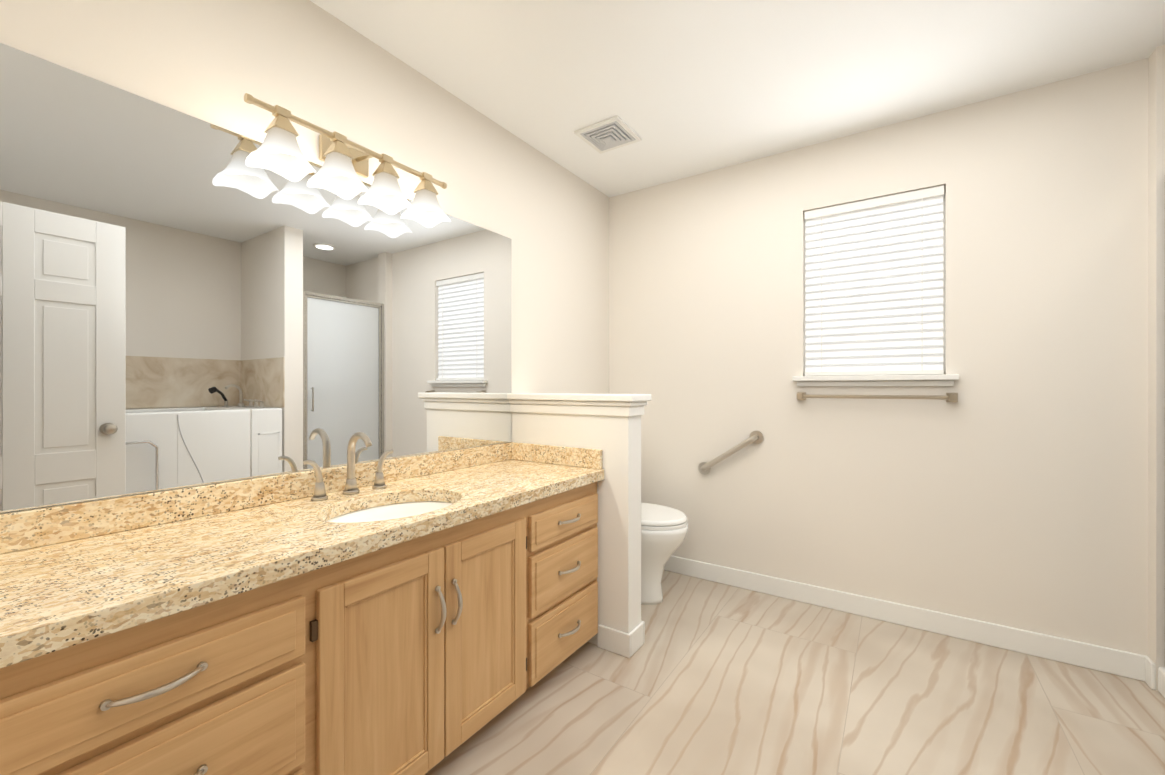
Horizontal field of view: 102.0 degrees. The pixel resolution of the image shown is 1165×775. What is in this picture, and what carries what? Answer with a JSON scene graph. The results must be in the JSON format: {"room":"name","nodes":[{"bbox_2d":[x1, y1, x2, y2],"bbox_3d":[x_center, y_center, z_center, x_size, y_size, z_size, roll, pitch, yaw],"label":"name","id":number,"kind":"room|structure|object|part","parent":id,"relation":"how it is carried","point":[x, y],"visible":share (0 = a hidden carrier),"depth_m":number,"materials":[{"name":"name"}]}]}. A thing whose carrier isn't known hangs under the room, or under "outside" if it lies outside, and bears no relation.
{"room":"bathroom","nodes":[
{"label":"bathroom","id":0,"kind":"room"},
{"bbox_2d":[0,0,608,513],"bbox_3d":[-1.062,-0.070,1.452,0.120,2.440,4.540,0,0,34],"label":"wall","id":1,"kind":"structure","parent":0,"point":[214,62],"depth_m":1.76,"materials":[{"name":"beige paint"}]},
{"bbox_2d":[0,43,510,512],"bbox_3d":[-0.855,-0.238,1.647,0.005,1.023,1.778,0,0,34],"label":"vanity mirror","id":2,"kind":"object","parent":1,"relation":"attached to","point":[186,300],"visible":0.89,"depth_m":1.32,"materials":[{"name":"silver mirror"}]},
{"bbox_2d":[0,442,511,551],"bbox_3d":[-0.849,0.317,1.641,0.020,0.084,1.784,0,0,34],"label":"backsplash","id":3,"kind":"structure","parent":1,"relation":"attached to","point":[32,528],"depth_m":1.27,"materials":[{"name":"beige stone"}]},
{"bbox_2d":[244,93,450,227],"bbox_3d":[-0.760,-0.749,1.611,0.201,0.212,0.696,0,0,34],"label":"sconce","id":4,"kind":"object","parent":1,"relation":"attached to","point":[341,156],"visible":1,"depth_m":1.57,"materials":[{"name":"white glass"}]},
{"bbox_2d":[310,0,1164,196],"bbox_3d":[0.339,-1.320,0.515,3.490,0.060,4.540,0,0,34],"label":"ceiling","id":5,"kind":"structure","parent":0,"point":[681,89],"depth_m":1.86,"materials":[{"name":"white paint"}]},
{"bbox_2d":[574,115,640,153],"bbox_3d":[0.132,-1.275,2.410,0.250,0.029,0.250,0,0,34],"label":"ceiling vent","id":6,"kind":"object","parent":5,"relation":"in","point":[612,133],"visible":0.98,"depth_m":2.38,"materials":[{"name":"white"}]},
{"bbox_2d":[425,570,1164,774],"bbox_3d":[0.339,1.180,0.516,3.490,0.060,4.540,0,0,34],"label":"floor","id":7,"kind":"structure","parent":0,"point":[707,677],"depth_m":1.70,"materials":[{"name":"tile"}]},
{"bbox_2d":[0,476,603,774],"bbox_3d":[-0.620,0.778,1.488,0.572,0.745,1.784,0,0,34],"label":"bathroom vanity","id":8,"kind":"object","parent":7,"relation":"on","point":[423,614],"depth_m":1.11,"materials":[{"name":"brown wood"}]},
{"bbox_2d":[0,460,603,659],"bbox_3d":[-0.627,0.393,1.493,0.553,0.065,1.784,0,0,34],"label":"countertop","id":9,"kind":"structure","parent":8,"relation":"on","point":[49,593],"depth_m":1.05,"materials":[{"name":"beige stone"}]},
{"bbox_2d":[300,432,395,499],"bbox_3d":[-0.750,0.254,1.580,0.139,0.211,0.312,0,0,34],"label":"faucet","id":10,"kind":"object","parent":9,"relation":"on","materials":[{"name":"silver metal"}]},
{"bbox_2d":[327,501,453,522],"bbox_3d":[-0.584,0.408,1.469,0.358,0.257,0.462,0,0,34],"label":"sink","id":11,"kind":"object","parent":9,"relation":"in","point":[337,511],"depth_m":1.58,"materials":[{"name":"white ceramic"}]},
{"bbox_2d":[511,412,640,644],"bbox_3d":[-0.050,0.615,2.255,0.672,1.070,0.120,0,0,34],"label":"wall","id":12,"kind":"structure","parent":7,"relation":"on","point":[616,440],"depth_m":2.07,"materials":[{"name":"white paint"}]},
{"bbox_2d":[512,442,602,467],"bbox_3d":[-0.133,0.317,2.224,0.523,0.084,0.020,0,0,34],"label":"backsplash","id":13,"kind":"structure","parent":12,"relation":"attached to","point":[543,454],"depth_m":2.20,"materials":[{"name":"beige stone"}]},
{"bbox_2d":[507,393,651,657],"bbox_3d":[-0.035,0.590,2.244,0.708,1.120,0.192,0,0,34],"label":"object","id":14,"kind":"object","parent":12,"relation":"attached to","point":[630,644],"depth_m":2.08,"materials":[{"name":"white wood"}]},
{"bbox_2d":[641,503,687,604],"bbox_3d":[0.239,0.742,2.643,0.714,0.815,0.463,0,0,34],"label":"toilet","id":15,"kind":"object","parent":7,"relation":"on","point":[664,530],"visible":0.38,"depth_m":2.46,"materials":[{"name":"white ceramic"}]},
{"bbox_3d":[0.325,0.701,2.593,0.509,0.046,0.376,0,0,34],"label":"seat","id":16,"kind":"part","parent":15,"relation":"part of","materials":[{"name":"white ceramic"}]},
{"bbox_2d":[1158,667,1164,697],"bbox_3d":[2.321,1.100,1.283,0.804,0.100,0.818,0,0,34],"label":"shower base","id":17,"kind":"object","parent":7,"relation":"on","point":[1161,680],"visible":1,"depth_m":1.76,"materials":[{"name":"white plastic"}]},
{"bbox_2d":[609,58,1147,655],"bbox_3d":[1.567,-0.070,2.353,3.250,2.440,0.120,0,0,34],"label":"wall","id":18,"kind":"structure","parent":0,"point":[1009,488],"depth_m":2.19,"materials":[{"name":"beige paint"}]},
{"bbox_2d":[698,431,763,474],"bbox_3d":[0.840,0.383,2.723,0.376,0.279,0.069,0,0,34],"label":"grab rail","id":19,"kind":"object","parent":18,"relation":"attached to","point":[755,437],"visible":1,"depth_m":2.68,"materials":[{"name":"silver metal"}]},
{"bbox_2d":[805,189,944,375],"bbox_3d":[1.491,-0.505,2.446,0.610,0.890,0.041,0,0,34],"label":"window","id":20,"kind":"structure","parent":18,"relation":"in","point":[943,292],"depth_m":2.26,"materials":[{"name":"white"}]},
{"bbox_2d":[805,185,943,375],"bbox_3d":[1.456,-0.505,2.393,0.598,0.884,0.050,0,0,34],"label":"window blinds","id":21,"kind":"object","parent":20,"relation":"attached to","point":[874,286],"visible":0.88,"depth_m":2.37,"materials":[{"name":"white plastic"}]},
{"bbox_2d":[792,374,958,385],"bbox_3d":[1.443,-0.033,2.375,0.700,0.054,0.120,0,0,34],"label":"window sill","id":22,"kind":"structure","parent":18,"relation":"attached to","point":[911,380],"depth_m":2.31,"materials":[{"name":"white wood"}]},
{"bbox_2d":[797,392,957,401],"bbox_3d":[1.423,0.046,2.329,0.681,0.044,0.075,0,0,34],"label":"towel bar","id":23,"kind":"object","parent":18,"relation":"attached to","point":[950,397],"visible":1,"depth_m":2.27,"materials":[{"name":"silver metal"}]},
{"bbox_2d":[664,555,1155,689],"bbox_3d":[1.188,1.100,2.510,2.442,0.100,0.040,0,0,34],"label":"baseboard","id":24,"kind":"structure","parent":18,"relation":"attached to","point":[1110,660],"depth_m":2.17,"materials":[{"name":"white wood"}]},
{"bbox_2d":[1148,45,1164,690],"bbox_3d":[2.245,-0.070,1.785,0.120,2.440,0.070,0,0,34],"label":"wall pier","id":25,"kind":"object","parent":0,"point":[1156,357],"visible":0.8,"depth_m":1.77,"materials":[{"name":"beige paint"}]}
]}

